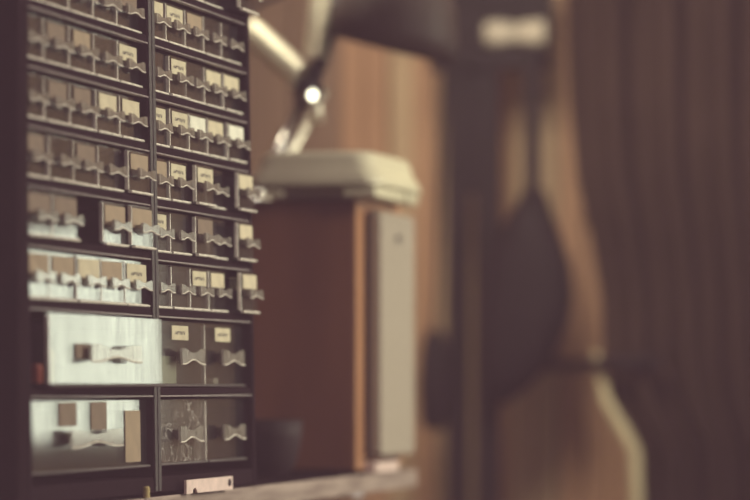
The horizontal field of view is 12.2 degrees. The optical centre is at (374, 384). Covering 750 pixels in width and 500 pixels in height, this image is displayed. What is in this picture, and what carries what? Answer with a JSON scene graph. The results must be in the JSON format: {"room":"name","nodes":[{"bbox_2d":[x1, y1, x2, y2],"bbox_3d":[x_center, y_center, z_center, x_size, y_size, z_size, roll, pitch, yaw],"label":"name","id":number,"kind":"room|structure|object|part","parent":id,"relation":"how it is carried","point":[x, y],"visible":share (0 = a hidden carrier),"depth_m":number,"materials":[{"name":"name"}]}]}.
{"room":"workshop","nodes":[
{"label":"workshop","id":0,"kind":"room"},
{"bbox_2d":[248,0,629,499],"bbox_3d":[1.031,-0.210,4.347,2.532,2.380,0.046,0,0,14],"label":"wall","id":1,"kind":"structure","parent":0,"point":[559,440],"depth_m":4.55,"materials":[{"name":"orange wood"}]},
{"bbox_2d":[546,0,749,499],"bbox_3d":[0.339,-0.116,4.267,0.221,0.989,0.548,0,0,-44],"label":"curtain","id":2,"kind":"object","parent":1,"relation":"hanging from","point":[659,90],"visible":0.99,"depth_m":4.19,"materials":[{"name":"fabric"}]},
{"bbox_3d":[0.794,1.005,1.940,3.400,0.050,5.350,0,0,14],"label":"floor","id":3,"kind":"structure","parent":0,"visible":0},
{"bbox_2d":[0,0,27,499],"bbox_3d":[-0.488,0.040,2.401,0.524,1.880,0.020,0,0,14],"label":"upright","id":4,"kind":"object","parent":3,"relation":"on","point":[13,13],"visible":1,"depth_m":2.33,"materials":[{"name":"paint"}]},
{"bbox_2d":[429,0,552,499],"bbox_3d":[0.143,0.230,4.397,0.157,1.499,0.040,0,0,14],"label":"rack","id":5,"kind":"object","parent":3,"relation":"on","point":[474,83],"visible":0.9,"depth_m":4.39,"materials":[{"name":"black metal"}]},
{"bbox_2d":[418,63,450,429],"bbox_3d":[0.074,-0.176,4.381,0.042,0.466,0.032,0,0,14],"label":"tool pouch","id":6,"kind":"object","parent":5,"relation":"hanging from","point":[434,382],"visible":0.95,"depth_m":4.37,"materials":[{"name":"leather"}]},
{"bbox_3d":[0.081,-0.237,4.383,0.021,0.345,0.007,0,0,-21],"label":"cord","id":7,"kind":"part","parent":6,"relation":"part of","materials":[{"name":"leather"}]},
{"bbox_3d":[0.104,0.291,4.406,0.026,1.376,0.024,0,0,14],"label":"post","id":8,"kind":"part","parent":5,"relation":"part of","materials":[{"name":"metal"}]},
{"bbox_3d":[0.122,-0.321,4.402,0.023,0.163,0.016,0,0,14],"label":"gusset plate","id":9,"kind":"part","parent":5,"relation":"part of","materials":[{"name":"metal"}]},
{"bbox_3d":[0.143,0.292,4.397,0.030,1.376,0.024,0,0,14],"label":"post","id":10,"kind":"part","parent":5,"relation":"part of","materials":[{"name":"metal"}]},
{"bbox_3d":[0.147,-0.473,4.412,0.157,0.093,0.008,0,0,14],"label":"panel","id":11,"kind":"part","parent":5,"relation":"part of","materials":[{"name":"metal"}]},
{"bbox_2d":[483,20,546,46],"bbox_3d":[0.176,-0.441,4.388,0.076,0.033,0.033,0,0,14],"label":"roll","id":12,"kind":"object","parent":5,"relation":"on","point":[533,32],"visible":1,"depth_m":4.38,"materials":[{"name":"paper"}]},
{"bbox_2d":[482,51,573,403],"bbox_3d":[0.189,-0.195,4.336,0.116,0.436,0.046,0,0,14],"label":"leather bag","id":13,"kind":"object","parent":5,"relation":"hanging from","point":[529,295],"visible":1,"depth_m":4.32,"materials":[{"name":"leather"}]},
{"bbox_3d":[-0.843,-0.210,2.236,0.080,2.380,5.130,0,0,14],"label":"wall","id":14,"kind":"structure","parent":0,"visible":0},
{"bbox_2d":[332,494,363,497],"bbox_3d":[-0.266,0.225,3.303,0.518,0.252,0.040,0,0,14],"label":"shelf bracket","id":15,"kind":"object","parent":14,"relation":"attached to","point":[355,495],"visible":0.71,"depth_m":3.22,"materials":[{"name":"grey metal"}]},
{"bbox_2d":[86,469,416,499],"bbox_3d":[-0.340,0.092,2.981,0.531,0.018,1.177,0,0,14],"label":"shelf board","id":16,"kind":"object","parent":15,"relation":"on","point":[299,484],"visible":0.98,"depth_m":3.09,"materials":[{"name":"paint"}]},
{"bbox_2d":[28,0,165,499],"bbox_3d":[-0.265,-0.136,2.506,0.174,0.440,0.287,-1,0,14],"label":"drawer cabinet","id":17,"kind":"object","parent":16,"relation":"on","point":[93,432],"depth_m":2.60,"materials":[{"name":"black plastic"}]},
{"bbox_3d":[-0.231,-0.008,2.384,0.008,0.013,0.008,0,0,14],"label":"bottle cap","id":18,"kind":"part","parent":17,"relation":"part of","materials":[{"name":"red plastic"}]},
{"bbox_3d":[-0.232,-0.237,2.385,0.007,0.008,0.041,-1,0,14],"label":"handle","id":19,"kind":"part","parent":17,"relation":"part of","materials":[{"name":"clear plastic"}]},
{"bbox_3d":[-0.232,-0.196,2.385,0.007,0.008,0.041,-1,0,14],"label":"handle","id":20,"kind":"part","parent":17,"relation":"part of","materials":[{"name":"clear plastic"}]},
{"bbox_3d":[-0.229,-0.156,2.385,0.007,0.008,0.041,-1,0,14],"label":"handle","id":21,"kind":"part","parent":17,"relation":"part of","materials":[{"name":"clear plastic"}]},
{"bbox_3d":[-0.227,-0.074,2.384,0.007,0.008,0.041,-1,0,14],"label":"handle","id":22,"kind":"part","parent":17,"relation":"part of","materials":[{"name":"grey metal"}]},
{"bbox_3d":[-0.225,-0.115,2.384,0.007,0.008,0.041,-1,0,14],"label":"handle","id":23,"kind":"part","parent":17,"relation":"part of","materials":[{"name":"clear plastic"}]},
{"bbox_3d":[-0.280,-0.237,2.454,0.118,0.032,0.053,-1,0,14],"label":"drawer","id":24,"kind":"part","parent":17,"relation":"part of","materials":[{"name":"clear plastic"}]},
{"bbox_2d":[45,349,54,382],"bbox_3d":[-0.223,-0.013,2.395,0.007,0.023,0.007,0,0,14],"label":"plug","id":25,"kind":"object","parent":17,"relation":"in","point":[52,354],"visible":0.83,"depth_m":2.39,"materials":[{"name":"plastic"}]},
{"bbox_3d":[-0.279,-0.196,2.453,0.118,0.032,0.053,-1,0,14],"label":"drawer","id":26,"kind":"part","parent":17,"relation":"part of","materials":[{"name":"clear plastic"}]},
{"bbox_3d":[-0.219,-0.237,2.438,0.007,0.008,0.041,-1,0,14],"label":"handle","id":27,"kind":"part","parent":17,"relation":"part of","materials":[{"name":"clear plastic"}]},
{"bbox_3d":[-0.218,-0.196,2.438,0.007,0.008,0.041,-1,0,14],"label":"handle","id":28,"kind":"part","parent":17,"relation":"part of","materials":[{"name":"clear plastic"}]},
{"bbox_3d":[-0.215,-0.156,2.437,0.007,0.008,0.041,-1,0,14],"label":"handle","id":29,"kind":"part","parent":17,"relation":"part of","materials":[{"name":"clear plastic"}]},
{"bbox_3d":[-0.214,-0.074,2.437,0.007,0.008,0.041,-1,0,14],"label":"handle","id":30,"kind":"part","parent":17,"relation":"part of","materials":[{"name":"clear plastic"}]},
{"bbox_3d":[-0.254,-0.237,2.559,0.118,0.032,0.053,-1,0,14],"label":"drawer","id":31,"kind":"part","parent":17,"relation":"part of","materials":[{"name":"clear plastic"}]},
{"bbox_3d":[-0.212,-0.115,2.437,0.007,0.008,0.041,-1,0,14],"label":"handle","id":32,"kind":"part","parent":17,"relation":"part of","materials":[{"name":"clear plastic"}]},
{"bbox_3d":[-0.252,-0.196,2.559,0.118,0.032,0.053,-1,0,14],"label":"drawer","id":33,"kind":"part","parent":17,"relation":"part of","materials":[{"name":"clear plastic"}]},
{"bbox_3d":[-0.250,-0.156,2.558,0.118,0.032,0.053,-1,0,14],"label":"drawer","id":34,"kind":"part","parent":17,"relation":"part of","materials":[{"name":"clear plastic"}]},
{"bbox_3d":[-0.240,-0.237,2.612,0.118,0.032,0.053,-1,0,14],"label":"drawer","id":35,"kind":"part","parent":17,"relation":"part of","materials":[{"name":"clear plastic"}]},
{"bbox_3d":[-0.261,0.037,2.505,0.118,0.050,0.270,-1,0,14],"label":"drawer","id":36,"kind":"part","parent":17,"relation":"part of","materials":[{"name":"clear plastic"}]},
{"bbox_3d":[-0.206,-0.237,2.491,0.007,0.008,0.041,-1,0,14],"label":"handle","id":37,"kind":"part","parent":17,"relation":"part of","materials":[{"name":"clear plastic"}]},
{"bbox_3d":[-0.205,-0.196,2.491,0.007,0.008,0.041,-1,0,14],"label":"handle","id":38,"kind":"part","parent":17,"relation":"part of","materials":[{"name":"clear plastic"}]},
{"bbox_3d":[-0.247,-0.023,2.510,0.118,0.050,0.254,-1,0,14],"label":"drawer","id":39,"kind":"part","parent":17,"relation":"part of","materials":[{"name":"clear plastic"}]},
{"bbox_3d":[-0.203,-0.156,2.490,0.007,0.008,0.041,-1,0,14],"label":"handle","id":40,"kind":"part","parent":17,"relation":"part of","materials":[{"name":"clear plastic"}]},
{"bbox_3d":[-0.200,-0.074,2.490,0.007,0.008,0.041,-1,0,14],"label":"handle","id":41,"kind":"part","parent":17,"relation":"part of","materials":[{"name":"grey metal"}]},
{"bbox_3d":[-0.200,0.038,2.490,0.008,0.013,0.116,-1,0,14],"label":"handle","id":42,"kind":"part","parent":17,"relation":"part of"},
{"bbox_3d":[-0.232,-0.156,2.610,0.118,0.032,0.053,-1,0,14],"label":"drawer","id":43,"kind":"part","parent":17,"relation":"part of","materials":[{"name":"clear plastic"}]},
{"bbox_3d":[-0.247,-0.116,2.557,0.118,0.032,0.053,-1,0,14],"label":"drawer","id":44,"kind":"part","parent":17,"relation":"part of","materials":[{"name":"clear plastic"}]},
{"bbox_3d":[-0.193,-0.277,2.544,0.007,0.008,0.041,-1,0,14],"label":"handle","id":45,"kind":"part","parent":17,"relation":"part of","materials":[{"name":"clear plastic"}]},
{"bbox_3d":[-0.193,-0.237,2.544,0.007,0.008,0.041,-1,0,14],"label":"handle","id":46,"kind":"part","parent":17,"relation":"part of","materials":[{"name":"clear plastic"}]},
{"bbox_3d":[-0.191,-0.196,2.543,0.007,0.008,0.041,-1,0,14],"label":"handle","id":47,"kind":"part","parent":17,"relation":"part of","materials":[{"name":"grey metal"}]},
{"bbox_3d":[-0.186,-0.022,2.494,0.008,0.013,0.116,-1,0,14],"label":"handle","id":48,"kind":"part","parent":17,"relation":"part of","materials":[{"name":"clear plastic"}]},
{"bbox_3d":[-0.189,-0.156,2.543,0.007,0.008,0.041,-1,0,14],"label":"handle","id":49,"kind":"part","parent":17,"relation":"part of","materials":[{"name":"clear plastic"}]},
{"bbox_3d":[-0.187,-0.074,2.542,0.007,0.008,0.041,-1,0,14],"label":"handle","id":50,"kind":"part","parent":17,"relation":"part of","materials":[{"name":"grey metal"}]},
{"bbox_3d":[-0.186,-0.115,2.542,0.007,0.008,0.041,-1,0,14],"label":"handle","id":51,"kind":"part","parent":17,"relation":"part of","materials":[{"name":"clear plastic"}]},
{"bbox_3d":[-0.180,-0.277,2.597,0.007,0.008,0.041,-1,0,14],"label":"handle","id":52,"kind":"part","parent":17,"relation":"part of","materials":[{"name":"clear plastic"}]},
{"bbox_3d":[-0.179,-0.237,2.597,0.007,0.008,0.041,-1,0,14],"label":"handle","id":53,"kind":"part","parent":17,"relation":"part of","materials":[{"name":"clear plastic"}]},
{"bbox_3d":[-0.178,-0.196,2.596,0.007,0.008,0.041,-1,0,14],"label":"handle","id":54,"kind":"part","parent":17,"relation":"part of","materials":[{"name":"grey metal"}]},
{"bbox_3d":[-0.230,-0.116,2.609,0.118,0.032,0.053,-1,0,14],"label":"drawer","id":55,"kind":"part","parent":17,"relation":"part of","materials":[{"name":"clear plastic"}]},
{"bbox_3d":[-0.174,-0.074,2.595,0.007,0.008,0.041,-1,0,14],"label":"handle","id":56,"kind":"part","parent":17,"relation":"part of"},
{"bbox_3d":[-0.171,-0.156,2.595,0.007,0.008,0.041,-1,0,14],"label":"handle","id":57,"kind":"part","parent":17,"relation":"part of","materials":[{"name":"clear plastic"}]},
{"bbox_3d":[-0.169,-0.115,2.594,0.007,0.008,0.041,-1,0,14],"label":"handle","id":58,"kind":"part","parent":17,"relation":"part of","materials":[{"name":"clear plastic"}]},
{"bbox_2d":[143,486,149,497],"bbox_3d":[-0.169,0.079,2.584,0.005,0.009,0.005,0,0,14],"label":"peg","id":59,"kind":"object","parent":16,"relation":"on","point":[146,490],"visible":1,"depth_m":2.58,"materials":[{"name":"metal"}]},
{"bbox_2d":[151,0,263,492],"bbox_3d":[-0.199,-0.136,2.775,0.171,0.440,0.265,-1,0,14],"label":"drawer cabinet","id":60,"kind":"object","parent":16,"relation":"on","point":[205,281],"visible":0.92,"depth_m":2.86,"materials":[{"name":"black plastic"}]},
{"bbox_3d":[-0.164,-0.277,2.663,0.007,0.008,0.037,-1,0,14],"label":"handle","id":61,"kind":"part","parent":60,"relation":"part of","materials":[{"name":"clear plastic"}]},
{"bbox_3d":[-0.163,-0.237,2.663,0.007,0.008,0.037,-1,0,14],"label":"handle","id":62,"kind":"part","parent":60,"relation":"part of","materials":[{"name":"clear plastic"}]},
{"bbox_3d":[-0.162,-0.196,2.663,0.007,0.008,0.037,-1,0,14],"label":"handle","id":63,"kind":"part","parent":60,"relation":"part of","materials":[{"name":"clear plastic"}]},
{"bbox_3d":[-0.162,-0.156,2.662,0.007,0.008,0.037,-1,0,14],"label":"handle","id":64,"kind":"part","parent":60,"relation":"part of","materials":[{"name":"clear plastic"}]},
{"bbox_3d":[-0.161,-0.115,2.662,0.007,0.008,0.037,-1,0,14],"label":"handle","id":65,"kind":"part","parent":60,"relation":"part of","materials":[{"name":"clear plastic"}]},
{"bbox_3d":[-0.160,-0.074,2.662,0.007,0.008,0.037,-1,0,14],"label":"handle","id":66,"kind":"part","parent":60,"relation":"part of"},
{"bbox_2d":[160,356,175,383],"bbox_3d":[-0.162,-0.012,2.677,0.001,0.021,0.064,0,0,14],"label":"card","id":67,"kind":"object","parent":60,"relation":"in","point":[167,363],"visible":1,"depth_m":2.69,"materials":[{"name":"beige paper"}]},
{"bbox_3d":[-0.151,-0.277,2.711,0.007,0.008,0.037,-1,0,14],"label":"handle","id":68,"kind":"part","parent":60,"relation":"part of","materials":[{"name":"clear plastic"}]},
{"bbox_3d":[-0.209,0.037,2.720,0.118,0.050,0.137,-1,0,14],"label":"drawer","id":69,"kind":"part","parent":60,"relation":"part of","materials":[{"name":"plastic"}]},
{"bbox_3d":[-0.149,-0.237,2.711,0.007,0.008,0.037,-1,0,14],"label":"handle","id":70,"kind":"part","parent":60,"relation":"part of","materials":[{"name":"grey metal"}]},
{"bbox_3d":[-0.148,-0.156,2.711,0.007,0.008,0.037,-1,0,14],"label":"handle","id":71,"kind":"part","parent":60,"relation":"part of","materials":[{"name":"clear plastic"}]},
{"bbox_3d":[-0.148,-0.115,2.711,0.007,0.008,0.037,-1,0,14],"label":"handle","id":72,"kind":"part","parent":60,"relation":"part of","materials":[{"name":"grey metal"}]},
{"bbox_3d":[-0.147,-0.074,2.710,0.007,0.008,0.037,-1,0,14],"label":"handle","id":73,"kind":"part","parent":60,"relation":"part of","materials":[{"name":"clear plastic"}]},
{"bbox_3d":[-0.148,-0.196,2.711,0.007,0.008,0.037,-1,0,14],"label":"handle","id":74,"kind":"part","parent":60,"relation":"part of","materials":[{"name":"clear plastic"}]},
{"bbox_3d":[-0.188,-0.277,2.824,0.118,0.032,0.048,-1,0,14],"label":"drawer","id":75,"kind":"part","parent":60,"relation":"part of","materials":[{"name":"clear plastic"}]},
{"bbox_3d":[-0.145,0.038,2.716,0.008,0.013,0.062,-1,0,14],"label":"handle","id":76,"kind":"part","parent":60,"relation":"part of","materials":[{"name":"clear plastic"}]},
{"bbox_3d":[-0.144,-0.022,2.720,0.008,0.013,0.062,-1,0,14],"label":"handle","id":77,"kind":"part","parent":60,"relation":"part of","materials":[{"name":"clear plastic"}]},
{"bbox_3d":[-0.188,-0.237,2.824,0.118,0.032,0.048,-1,0,14],"label":"drawer","id":78,"kind":"part","parent":60,"relation":"part of","materials":[{"name":"clear plastic"}]},
{"bbox_3d":[-0.178,0.037,2.841,0.118,0.050,0.109,-1,0,14],"label":"drawer","id":79,"kind":"part","parent":60,"relation":"part of","materials":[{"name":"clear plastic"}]},
{"bbox_3d":[-0.139,-0.277,2.760,0.007,0.008,0.037,-1,0,14],"label":"handle","id":80,"kind":"part","parent":60,"relation":"part of","materials":[{"name":"clear plastic"}]},
{"bbox_3d":[-0.139,-0.237,2.760,0.007,0.008,0.037,-1,0,14],"label":"handle","id":81,"kind":"part","parent":60,"relation":"part of","materials":[{"name":"clear plastic"}]},
{"bbox_3d":[-0.192,-0.116,2.773,0.118,0.032,0.048,-1,0,14],"label":"drawer","id":82,"kind":"part","parent":60,"relation":"part of","materials":[{"name":"clear plastic"}]},
{"bbox_3d":[-0.192,-0.156,2.773,0.118,0.032,0.048,-1,0,14],"label":"drawer","id":83,"kind":"part","parent":60,"relation":"part of","materials":[{"name":"clear plastic"}]},
{"bbox_3d":[-0.176,-0.277,2.872,0.118,0.032,0.048,-1,0,14],"label":"drawer","id":84,"kind":"part","parent":60,"relation":"part of","materials":[{"name":"clear plastic"}]},
{"bbox_3d":[-0.136,-0.196,2.759,0.007,0.008,0.037,-1,0,14],"label":"handle","id":85,"kind":"part","parent":60,"relation":"part of","materials":[{"name":"clear plastic"}]},
{"bbox_3d":[-0.135,-0.074,2.759,0.007,0.008,0.037,-1,0,14],"label":"handle","id":86,"kind":"part","parent":60,"relation":"part of","materials":[{"name":"clear plastic"}]},
{"bbox_3d":[-0.131,-0.115,2.758,0.007,0.008,0.037,-1,0,14],"label":"handle","id":87,"kind":"part","parent":60,"relation":"part of","materials":[{"name":"clear plastic"}]},
{"bbox_3d":[-0.131,-0.156,2.758,0.007,0.008,0.037,-1,0,14],"label":"handle","id":88,"kind":"part","parent":60,"relation":"part of","materials":[{"name":"clear plastic"}]},
{"bbox_2d":[205,378,217,383],"bbox_3d":[-0.132,-0.003,2.819,0.008,0.004,0.014,0,0,14],"label":"eraser","id":89,"kind":"object","parent":60,"relation":"in","point":[207,380],"visible":0.8,"depth_m":2.81,"materials":[{"name":"white rubber"}]},
{"bbox_3d":[-0.163,-0.156,2.869,0.118,0.032,0.048,-1,0,14],"label":"drawer","id":90,"kind":"part","parent":60,"relation":"part of","materials":[{"name":"clear plastic"}]},
{"bbox_3d":[-0.163,-0.116,2.869,0.118,0.032,0.048,-1,0,14],"label":"drawer","id":91,"kind":"part","parent":60,"relation":"part of","materials":[{"name":"clear plastic"}]},
{"bbox_3d":[-0.127,-0.277,2.808,0.007,0.008,0.037,-1,0,14],"label":"handle","id":92,"kind":"part","parent":60,"relation":"part of","materials":[{"name":"clear plastic"}]},
{"bbox_3d":[-0.127,-0.237,2.808,0.007,0.008,0.037,-1,0,14],"label":"handle","id":93,"kind":"part","parent":60,"relation":"part of","materials":[{"name":"clear plastic"}]},
{"bbox_3d":[-0.160,-0.074,2.868,0.118,0.034,0.048,-1,0,14],"label":"drawer","id":94,"kind":"part","parent":60,"relation":"part of","materials":[{"name":"clear plastic"}]},
{"bbox_3d":[-0.125,-0.156,2.808,0.007,0.008,0.037,-1,0,14],"label":"handle","id":95,"kind":"part","parent":60,"relation":"part of","materials":[{"name":"clear plastic"}]},
{"bbox_3d":[-0.124,-0.115,2.808,0.007,0.008,0.037,-1,0,14],"label":"handle","id":96,"kind":"part","parent":60,"relation":"part of","materials":[{"name":"grey metal"}]},
{"bbox_3d":[-0.124,-0.196,2.808,0.007,0.008,0.037,-1,0,14],"label":"handle","id":97,"kind":"part","parent":60,"relation":"part of","materials":[{"name":"clear plastic"}]},
{"bbox_3d":[-0.123,-0.074,2.807,0.007,0.008,0.037,-1,0,14],"label":"handle","id":98,"kind":"part","parent":60,"relation":"part of","materials":[{"name":"clear plastic"}]},
{"bbox_3d":[-0.117,-0.022,2.832,0.008,0.013,0.062,-1,0,14],"label":"handle","id":99,"kind":"part","parent":60,"relation":"part of","materials":[{"name":"clear plastic"}]},
{"bbox_3d":[-0.116,0.038,2.832,0.008,0.013,0.062,-1,0,14],"label":"handle","id":100,"kind":"part","parent":60,"relation":"part of","materials":[{"name":"clear plastic"}]},
{"bbox_3d":[-0.115,-0.277,2.857,0.007,0.008,0.037,-1,0,14],"label":"handle","id":101,"kind":"part","parent":60,"relation":"part of","materials":[{"name":"clear plastic"}]},
{"bbox_3d":[-0.113,-0.237,2.857,0.007,0.008,0.037,-1,0,14],"label":"handle","id":102,"kind":"part","parent":60,"relation":"part of","materials":[{"name":"clear plastic"}]},
{"bbox_3d":[-0.161,-0.318,2.869,0.118,0.032,0.048,-1,0,14],"label":"drawer","id":103,"kind":"part","parent":60,"relation":"part of","materials":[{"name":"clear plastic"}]},
{"bbox_3d":[-0.110,-0.196,2.856,0.007,0.008,0.037,-1,0,14],"label":"handle","id":104,"kind":"part","parent":60,"relation":"part of","materials":[{"name":"grey metal"}]},
{"bbox_3d":[-0.102,-0.116,2.854,0.007,0.008,0.037,-1,0,14],"label":"handle","id":105,"kind":"part","parent":60,"relation":"part of","materials":[{"name":"clear plastic"}]},
{"bbox_3d":[-0.099,-0.074,2.853,0.007,0.008,0.037,-1,0,14],"label":"handle","id":106,"kind":"part","parent":60,"relation":"part of","materials":[{"name":"clear plastic"}]},
{"bbox_2d":[184,476,232,493],"bbox_3d":[-0.129,0.078,2.734,0.004,0.010,0.125,0,0,14],"label":"hinge plate","id":107,"kind":"object","parent":16,"relation":"on","point":[216,483],"visible":1,"depth_m":2.73,"materials":[{"name":"beige metal"}]},
{"bbox_2d":[255,419,302,475],"bbox_3d":[-0.097,0.057,3.202,0.057,0.052,0.066,0,0,-40],"label":"cup","id":108,"kind":"object","parent":16,"relation":"on","point":[277,441],"visible":0.72,"depth_m":3.18,"materials":[{"name":"black ceramic"}]},
{"bbox_2d":[252,199,413,472],"bbox_3d":[-0.082,-0.046,3.396,0.213,0.258,0.180,0,0,14],"label":"speaker","id":109,"kind":"object","parent":16,"relation":"on","point":[334,325],"visible":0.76,"depth_m":3.30},
{"bbox_2d":[252,151,421,205],"bbox_3d":[-0.037,-0.198,3.359,0.132,0.044,0.187,0,0,14],"label":"case","id":110,"kind":"object","parent":109,"relation":"on","point":[367,176],"visible":0.95,"depth_m":3.28,"materials":[{"name":"beige plastic"}]},
{"bbox_2d":[370,211,413,455],"bbox_3d":[0.017,-0.049,3.384,0.011,0.232,0.138,0,0,14],"label":"grille","id":111,"kind":"object","parent":109,"relation":"attached to","point":[391,233],"depth_m":3.36,"materials":[{"name":"beige fabric"}]},
{"bbox_2d":[249,0,458,199],"bbox_3d":[-0.101,-0.196,3.512,0.370,0.558,0.134,0,0,0],"label":"desk lamp","id":112,"kind":"object","parent":16,"relation":"on","point":[424,29],"visible":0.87,"depth_m":3.51,"materials":[{"name":"metal"}]},
{"bbox_3d":[-0.151,-0.131,3.530,0.181,0.335,0.012,0,0,-1],"label":"arm","id":113,"kind":"part","parent":112,"relation":"part of","materials":[{"name":"metal"}]},
{"bbox_3d":[-0.138,-0.135,3.522,0.183,0.328,0.008,0,0,-1],"label":"arm","id":114,"kind":"part","parent":112,"relation":"part of","materials":[{"name":"metal"}]},
{"bbox_3d":[-0.065,-0.291,3.512,0.010,0.011,0.008,0,0,-42],"label":"knob","id":115,"kind":"part","parent":112,"relation":"part of","materials":[{"name":"metal"}]},
{"bbox_3d":[-0.042,-0.369,3.525,0.084,0.183,0.017,0,0,14],"label":"arm","id":116,"kind":"part","parent":112,"relation":"part of","materials":[{"name":"paint"}]},
{"bbox_3d":[-0.059,-0.276,3.517,0.014,0.026,0.011,0,0,14],"label":"link rod","id":117,"kind":"part","parent":112,"relation":"part of","materials":[{"name":"metal"}]},
{"bbox_3d":[0.017,-0.397,3.511,0.134,0.152,0.135,0,0,14],"label":"lamp shade","id":118,"kind":"part","parent":112,"relation":"part of","materials":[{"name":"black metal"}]}
]}

